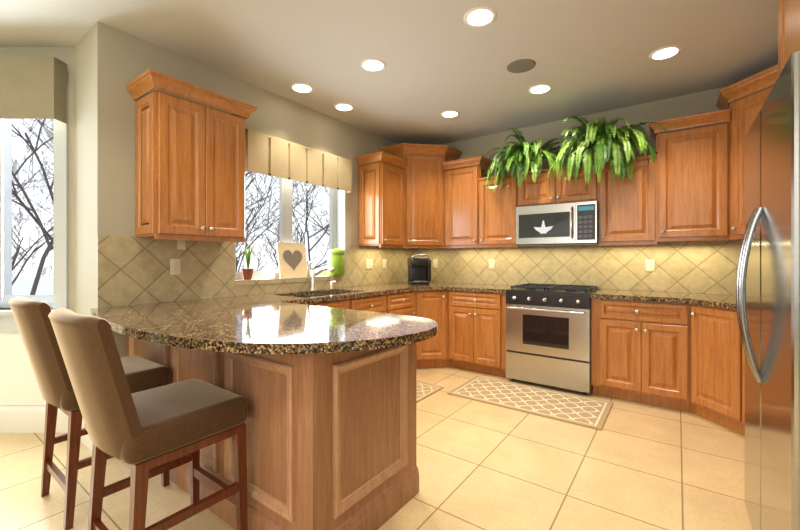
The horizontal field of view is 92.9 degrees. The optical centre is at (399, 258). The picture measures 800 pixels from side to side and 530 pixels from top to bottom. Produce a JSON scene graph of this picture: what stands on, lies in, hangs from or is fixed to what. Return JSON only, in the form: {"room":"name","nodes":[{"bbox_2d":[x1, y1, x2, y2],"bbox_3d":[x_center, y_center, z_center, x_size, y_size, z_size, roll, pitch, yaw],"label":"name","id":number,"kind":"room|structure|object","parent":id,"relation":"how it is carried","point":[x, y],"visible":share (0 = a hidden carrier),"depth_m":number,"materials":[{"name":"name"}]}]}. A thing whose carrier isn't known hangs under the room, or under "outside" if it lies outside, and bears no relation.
{"room":"kitchen","nodes":[
{"label":"kitchen","id":0,"kind":"room"},
{"bbox_2d":[0,47,73,310],"bbox_3d":[-3.909,-0.135,2.791,3.200,2.720,0.200,0,0,0],"label":"wall","id":1,"kind":"structure","parent":0,"point":[65,54],"depth_m":2.69,"materials":[{"name":"paint"}]},
{"bbox_2d":[0,333,45,404],"bbox_3d":[-3.521,0.780,2.684,2.355,0.506,0.012,0,0,0],"label":"panel","id":2,"kind":"object","parent":1,"relation":"attached to","point":[18,383],"visible":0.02,"depth_m":2.68,"materials":[{"name":"white"}]},
{"bbox_2d":[0,57,66,123],"bbox_3d":[-3.539,-1.155,2.620,2.400,0.420,0.102,0,0,0],"label":"valance","id":3,"kind":"object","parent":1,"relation":"attached to","point":[30,87],"visible":1,"depth_m":2.57,"materials":[{"name":"fabric"}]},
{"bbox_2d":[0,72,68,332],"bbox_3d":[-3.521,-0.395,2.756,2.395,1.840,0.230,0,0,0],"label":"window","id":4,"kind":"structure","parent":1,"relation":"in","point":[60,299],"depth_m":2.67,"materials":[{"name":"grey"}]},
{"bbox_2d":[0,405,92,451],"bbox_3d":[-3.697,1.130,2.665,3.616,0.190,0.275,0,0,5],"label":"baseboard","id":5,"kind":"structure","parent":1,"relation":"attached to","point":[13,418],"depth_m":2.67,"materials":[{"name":"white"}]},
{"bbox_2d":[74,21,133,356],"bbox_3d":[-2.068,-0.135,2.639,0.550,2.720,0.200,0,0,36],"label":"wall","id":6,"kind":"structure","parent":0,"point":[104,56],"depth_m":2.50,"materials":[{"name":"paint"}]},
{"bbox_2d":[134,36,412,245],"bbox_3d":[-0.884,-0.135,3.964,0.200,2.720,3.337,0,0,36],"label":"wall","id":7,"kind":"structure","parent":0,"point":[275,115],"depth_m":3.46,"materials":[{"name":"paint"}]},
{"bbox_2d":[126,69,256,241],"bbox_3d":[-1.448,-0.634,2.702,0.372,1.023,0.733,0,0,36],"label":"upper cabinet","id":8,"kind":"object","parent":7,"relation":"attached to","point":[190,156],"visible":1,"depth_m":2.53,"materials":[{"name":"brown wood"}]},
{"bbox_2d":[98,235,412,307],"bbox_3d":[-0.861,0.089,3.820,0.006,0.472,3.531,0,0,36],"label":"backsplash","id":9,"kind":"structure","parent":7,"relation":"attached to","point":[131,270],"depth_m":2.83,"materials":[{"name":"tile"}]},
{"bbox_2d":[170,259,180,274],"label":"outlet plates","id":10,"kind":"object","parent":9,"relation":"attached to","point":[175,266],"depth_m":2.75,"materials":[{"name":"beige plastic"}]},
{"bbox_2d":[177,240,185,249],"label":"outlet plates","id":11,"kind":"object","parent":9,"relation":"attached to","point":[181,244],"depth_m":2.79,"materials":[{"name":"beige plastic"}]},
{"bbox_2d":[366,259,372,268],"label":"outlet plates","id":12,"kind":"object","parent":9,"relation":"attached to","point":[369,262],"depth_m":4.49,"materials":[{"name":"beige plastic"}]},
{"bbox_2d":[383,259,385,268],"label":"outlet plates","id":13,"kind":"object","parent":9,"relation":"attached to","point":[384,260],"depth_m":4.72,"materials":[{"name":"beige plastic"}]},
{"bbox_2d":[235,177,345,280],"bbox_3d":[-1.058,-0.351,3.718,0.189,1.092,1.304,0,0,36],"label":"sink window","id":14,"kind":"structure","parent":7,"relation":"in","point":[337,198],"depth_m":4.00,"materials":[{"name":"white paint"}]},
{"bbox_2d":[242,242,253,279],"bbox_3d":[-1.319,0.017,3.308,0.110,0.330,0.104,0,0,36],"label":"potted plant","id":15,"kind":"object","parent":14,"relation":"on","point":[247,272],"visible":1,"depth_m":3.29,"materials":[{"name":"green plant"}]},
{"bbox_2d":[272,272,279,278],"bbox_3d":[-1.141,0.154,3.493,0.066,0.056,0.064,0,0,36],"label":"candle","id":16,"kind":"object","parent":14,"relation":"on","point":[275,275],"visible":1,"depth_m":3.47,"materials":[{"name":"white wax"}]},
{"bbox_2d":[276,242,307,277],"bbox_3d":[-1.050,0.015,3.718,0.068,0.338,0.330,0,0,36],"label":"heart sign","id":17,"kind":"object","parent":14,"relation":"on","point":[292,262],"visible":0.97,"depth_m":3.70,"materials":[{"name":"beige wood"}]},
{"bbox_2d":[327,248,344,275],"bbox_3d":[-0.688,0.032,4.097,0.192,0.300,0.192,0,0,36],"label":"canister","id":18,"kind":"object","parent":14,"relation":"on","point":[336,257],"visible":1,"depth_m":4.02,"materials":[{"name":"green ceramic"}]},
{"bbox_2d":[235,275,345,285],"bbox_3d":[-1.029,0.204,3.696,0.142,0.042,1.300,0,0,36],"label":"sill","id":19,"kind":"structure","parent":7,"relation":"attached to","point":[241,282],"depth_m":3.50,"materials":[{"name":"white paint"}]},
{"bbox_2d":[245,129,351,192],"bbox_3d":[-0.922,-0.900,3.675,0.077,0.350,1.240,0,0,36],"label":"valance","id":20,"kind":"object","parent":7,"relation":"attached to","point":[265,154],"visible":0.98,"depth_m":3.54,"materials":[{"name":"fabric"}]},
{"bbox_2d":[355,151,407,247],"bbox_3d":[-0.208,-0.634,4.379,0.397,1.023,0.491,0,0,36],"label":"upper cabinet","id":21,"kind":"object","parent":7,"relation":"attached to","point":[380,184],"visible":1,"depth_m":4.25,"materials":[{"name":"brown wood"}]},
{"bbox_2d":[0,367,751,529],"bbox_3d":[-1.828,1.285,1.767,7.235,0.120,8.200,0,0,36],"label":"floor","id":22,"kind":"structure","parent":0,"point":[481,466],"depth_m":2.15,"materials":[{"name":"tile"}]},
{"bbox_2d":[8,296,169,529],"bbox_3d":[-1.592,0.705,1.959,0.470,1.039,0.581,0,0,36],"label":"stool","id":23,"kind":"object","parent":22,"relation":"on","point":[34,325],"visible":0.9,"depth_m":1.74,"materials":[{"name":"fabric"}]},
{"bbox_2d":[48,308,247,529],"bbox_3d":[-0.989,0.705,1.513,0.470,1.039,0.581,0,0,36],"label":"stool","id":24,"kind":"object","parent":22,"relation":"on","point":[153,432],"visible":1,"depth_m":1.37,"materials":[{"name":"fabric"}]},
{"bbox_2d":[126,336,418,529],"bbox_3d":[-0.846,0.787,2.268,1.856,0.872,0.772,0,0,36],"label":"base cabinet","id":25,"kind":"object","parent":22,"relation":"on","point":[331,437],"visible":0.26,"depth_m":1.64,"materials":[{"name":"brown wood"}]},
{"bbox_2d":[305,291,414,315],"bbox_3d":[-0.603,0.787,3.616,0.656,0.872,1.786,0,0,36],"label":"base cabinet","id":26,"kind":"object","parent":22,"relation":"on","point":[402,303],"visible":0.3,"depth_m":3.70,"materials":[{"name":"brown wood"}]},
{"bbox_2d":[91,282,514,353],"bbox_3d":[-0.066,0.419,3.143,2.065,0.218,3.675,0,0,36],"label":"countertop","id":27,"kind":"structure","parent":26,"relation":"on","point":[281,322],"depth_m":1.87,"materials":[{"name":"stone"}]},
{"bbox_2d":[307,261,335,290],"bbox_3d":[-0.703,0.168,3.700,0.301,0.283,0.347,0,0,36],"label":"faucet","id":28,"kind":"object","parent":27,"relation":"on","point":[312,277],"visible":1,"depth_m":3.66,"materials":[{"name":"silver metal"}]},
{"bbox_2d":[407,254,430,284],"bbox_3d":[0.250,0.129,4.680,0.275,0.361,0.331,0,0,-9],"label":"coffee maker","id":29,"kind":"object","parent":27,"relation":"on","point":[419,268],"visible":1,"depth_m":4.68,"materials":[{"name":"black plastic"}]},
{"bbox_2d":[416,381,443,402],"bbox_3d":[-0.142,1.219,3.229,0.465,0.010,1.250,0,0,36],"label":"area rug","id":30,"kind":"object","parent":22,"relation":"on","point":[423,390],"visible":0.21,"depth_m":3.53,"materials":[{"name":"beige fabric"}]},
{"bbox_2d":[414,290,451,368],"bbox_3d":[0.278,0.787,4.628,0.884,0.872,0.884,0,0,36],"label":"base cabinet","id":31,"kind":"object","parent":22,"relation":"on","point":[433,352],"visible":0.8,"depth_m":4.20,"materials":[{"name":"brown wood"}]},
{"bbox_2d":[449,290,506,376],"bbox_3d":[0.975,0.787,4.262,0.670,0.872,0.656,0,0,36],"label":"base cabinet","id":32,"kind":"object","parent":22,"relation":"on","point":[477,320],"visible":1,"depth_m":4.01,"materials":[{"name":"brown wood"}]},
{"bbox_2d":[447,376,612,430],"bbox_3d":[1.112,1.219,3.322,1.240,0.010,0.620,0,0,36],"label":"area rug","id":33,"kind":"object","parent":22,"relation":"on","point":[569,408],"visible":1,"depth_m":3.25,"materials":[{"name":"beige fabric"}]},
{"bbox_2d":[506,283,600,393],"bbox_3d":[1.533,0.750,3.806,0.759,0.947,0.702,0,0,36],"label":"range","id":34,"kind":"object","parent":22,"relation":"on","point":[548,326],"visible":0.99,"depth_m":3.55,"materials":[{"name":"silver metal"}]},
{"bbox_2d":[591,298,689,411],"bbox_3d":[2.148,0.787,3.405,0.699,0.872,0.656,0,0,36],"label":"base cabinet","id":35,"kind":"object","parent":22,"relation":"on","point":[640,350],"visible":0.98,"depth_m":3.15,"materials":[{"name":"brown wood"}]},
{"bbox_2d":[690,304,744,435],"bbox_3d":[2.731,0.787,2.831,0.915,0.872,0.895,0,0,36],"label":"base cabinet","id":36,"kind":"object","parent":22,"relation":"on","point":[715,338],"visible":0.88,"depth_m":2.76,"materials":[{"name":"brown wood"}]},
{"bbox_2d":[590,289,736,309],"bbox_3d":[2.138,0.330,2.621,1.610,0.039,1.918,0,0,36],"label":"countertop","id":37,"kind":"structure","parent":36,"relation":"on","point":[728,301],"depth_m":3.12,"materials":[{"name":"stone"}]},
{"bbox_2d":[742,344,744,428],"bbox_3d":[2.260,0.787,1.982,0.675,0.872,1.028,0,0,36],"label":"base cabinet","id":38,"kind":"object","parent":22,"relation":"on","point":[743,352],"visible":0.02,"depth_m":2.52,"materials":[{"name":"brown wood"}]},
{"bbox_2d":[736,51,799,529],"bbox_3d":[1.589,0.335,1.200,0.786,1.779,0.915,0,0,36],"label":"refrigerator","id":39,"kind":"object","parent":22,"relation":"on","point":[768,269],"visible":1,"depth_m":1.24,"materials":[{"name":"metal"}]},
{"bbox_2d":[0,0,777,144],"bbox_3d":[-1.828,-1.555,1.767,7.235,0.120,8.200,0,0,36],"label":"ceiling","id":40,"kind":"structure","parent":0,"point":[593,55],"depth_m":2.67,"materials":[{"name":"paint"}]},
{"bbox_2d":[290,83,313,92],"bbox_3d":[-0.859,-1.491,3.335,0.200,0.006,0.200,0,0,36],"label":"recessed light","id":41,"kind":"object","parent":40,"relation":"in","point":[297,87],"visible":1,"depth_m":3.33,"materials":[{"name":"white"}]},
{"bbox_2d":[334,103,353,110],"bbox_3d":[-0.552,-1.491,3.753,0.200,0.006,0.200,0,0,36],"label":"recessed light","id":42,"kind":"object","parent":40,"relation":"in","point":[340,106],"visible":1,"depth_m":3.75,"materials":[{"name":"white"}]},
{"bbox_2d":[360,58,385,71],"bbox_3d":[-0.208,-1.491,2.939,0.200,0.006,0.200,0,0,36],"label":"recessed light","id":43,"kind":"object","parent":40,"relation":"in","point":[371,64],"visible":1,"depth_m":2.93,"materials":[{"name":"white"}]},
{"bbox_2d":[440,110,459,117],"bbox_3d":[0.517,-1.491,3.935,0.200,0.006,0.200,0,0,36],"label":"recessed light","id":44,"kind":"object","parent":40,"relation":"in","point":[450,113],"visible":1,"depth_m":3.93,"materials":[{"name":"white"}]},
{"bbox_2d":[464,6,496,26],"bbox_3d":[0.495,-1.491,2.355,0.200,0.006,0.200,0,0,36],"label":"recessed light","id":45,"kind":"object","parent":40,"relation":"in","point":[482,16],"visible":1,"depth_m":2.34,"materials":[{"name":"white"}]},
{"bbox_2d":[507,59,535,72],"bbox_3d":[0.939,-1.492,2.954,0.216,0.006,0.216,0,0,36],"label":"ceiling speaker","id":46,"kind":"object","parent":40,"relation":"attached to","point":[521,65],"visible":1,"depth_m":2.94,"materials":[{"name":"grey"}]},
{"bbox_2d":[528,84,551,93],"bbox_3d":[1.235,-1.491,3.355,0.200,0.006,0.200,0,0,36],"label":"recessed light","id":47,"kind":"object","parent":40,"relation":"in","point":[540,88],"visible":1,"depth_m":3.35,"materials":[{"name":"white"}]},
{"bbox_2d":[649,45,681,60],"bbox_3d":[1.927,-1.491,2.768,0.200,0.006,0.200,0,0,36],"label":"recessed light","id":48,"kind":"object","parent":40,"relation":"in","point":[666,52],"visible":1,"depth_m":2.76,"materials":[{"name":"white"}]},
{"bbox_2d":[413,85,773,175],"bbox_3d":[1.835,-0.135,4.169,4.350,2.720,0.200,0,0,36],"label":"wall","id":49,"kind":"structure","parent":0,"point":[705,101],"depth_m":3.85,"materials":[{"name":"paint"}]},
{"bbox_2d":[379,143,461,247],"bbox_3d":[0.263,-0.734,4.726,0.748,1.222,0.748,0,0,36],"label":"upper cabinet","id":50,"kind":"object","parent":49,"relation":"attached to","point":[424,172],"visible":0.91,"depth_m":4.53,"materials":[{"name":"brown wood"}]},
{"bbox_2d":[442,155,494,247],"bbox_3d":[0.822,-0.634,4.535,0.503,1.023,0.397,0,0,36],"label":"upper cabinet","id":51,"kind":"object","parent":49,"relation":"attached to","point":[461,184],"visible":0.9,"depth_m":4.42,"materials":[{"name":"brown wood"}]},
{"bbox_2d":[479,173,518,247],"bbox_3d":[1.161,-0.516,4.300,0.445,0.787,0.377,0,0,36],"label":"upper cabinet","id":52,"kind":"object","parent":49,"relation":"attached to","point":[497,209],"visible":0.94,"depth_m":4.17,"materials":[{"name":"brown wood"}]},
{"bbox_2d":[518,164,597,206],"bbox_3d":[1.651,-0.730,3.942,0.766,0.360,0.377,0,0,36],"label":"upper cabinet","id":53,"kind":"object","parent":49,"relation":"attached to","point":[543,191],"visible":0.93,"depth_m":3.81,"materials":[{"name":"brown wood"}]},
{"bbox_2d":[483,127,567,192],"bbox_3d":[1.281,-0.988,3.918,0.948,0.623,0.808,0,0,36],"label":"fern","id":54,"kind":"object","parent":53,"relation":"on","point":[525,157],"visible":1,"depth_m":3.82,"materials":[{"name":"green plant"}]},
{"bbox_2d":[516,201,597,245],"bbox_3d":[1.631,-0.339,3.915,0.762,0.403,0.435,0,0,36],"label":"microwave","id":55,"kind":"object","parent":53,"relation":"attached to","point":[565,224],"visible":0.99,"depth_m":3.75,"materials":[{"name":"silver metal"}]},
{"bbox_2d":[541,115,668,183],"bbox_3d":[1.849,-0.969,3.584,0.955,0.640,0.937,0,0,1],"label":"fern","id":56,"kind":"object","parent":53,"relation":"on","point":[597,146],"visible":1,"depth_m":3.34,"materials":[{"name":"green plant"}]},
{"bbox_2d":[413,239,742,294],"bbox_3d":[1.774,0.065,4.085,3.938,0.520,0.006,0,0,36],"label":"backsplash","id":57,"kind":"structure","parent":49,"relation":"attached to","point":[710,267],"depth_m":3.86,"materials":[{"name":"tile"}]},
{"bbox_2d":[433,259,437,267],"label":"outlet plates","id":58,"kind":"object","parent":57,"relation":"attached to","point":[435,261],"depth_m":5.03,"materials":[{"name":"beige plastic"}]},
{"bbox_2d":[489,259,494,268],"label":"outlet plates","id":59,"kind":"object","parent":57,"relation":"attached to","point":[491,261],"depth_m":4.56,"materials":[{"name":"beige plastic"}]},
{"bbox_2d":[646,259,654,271],"label":"outlet plates","id":60,"kind":"object","parent":57,"relation":"attached to","point":[650,264],"depth_m":3.63,"materials":[{"name":"beige plastic"}]},
{"bbox_2d":[598,154,658,245],"bbox_3d":[2.147,-0.516,3.580,0.460,0.787,0.377,0,0,36],"label":"upper cabinet","id":61,"kind":"object","parent":49,"relation":"attached to","point":[627,208],"visible":0.91,"depth_m":3.43,"materials":[{"name":"brown wood"}]},
{"bbox_2d":[648,108,730,241],"bbox_3d":[2.497,-0.664,3.312,0.543,1.033,0.397,0,0,36],"label":"upper cabinet","id":62,"kind":"object","parent":49,"relation":"attached to","point":[693,164],"visible":0.99,"depth_m":3.17,"materials":[{"name":"brown wood"}]},
{"bbox_2d":[716,64,777,238],"bbox_3d":[2.860,-0.754,2.846,0.718,1.202,0.722,0,0,36],"label":"upper cabinet","id":63,"kind":"object","parent":49,"relation":"attached to","point":[744,111],"visible":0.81,"depth_m":2.95,"materials":[{"name":"brown wood"}]},
{"bbox_2d":[778,0,799,76],"bbox_3d":[1.643,-0.081,1.151,0.685,2.608,1.156,0,0,36],"label":"enclosure","id":64,"kind":"object","parent":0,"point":[788,10],"visible":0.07,"depth_m":1.59,"materials":[{"name":"brown wood"}]},
{"label":"outside","id":65,"kind":"structure","parent":0,"visible":0},
{"bbox_2d":[12,269,307,294],"bbox_3d":[-24.212,2.325,23.058,59.600,0.200,120.000,0,0,36],"label":"ground","id":66,"kind":"structure","parent":65,"point":[22,285],"depth_m":31.42,"materials":[{"name":"white snow"}]},
{"bbox_2d":[12,119,328,294],"bbox_3d":[-7.921,-1.590,12.121,21.994,7.646,15.022,0,0,-36],"label":"tree","id":67,"kind":"object","parent":66,"relation":"on","point":[46,235],"visible":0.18,"depth_m":11.58,"materials":[{"name":"brown plant"}]}
]}

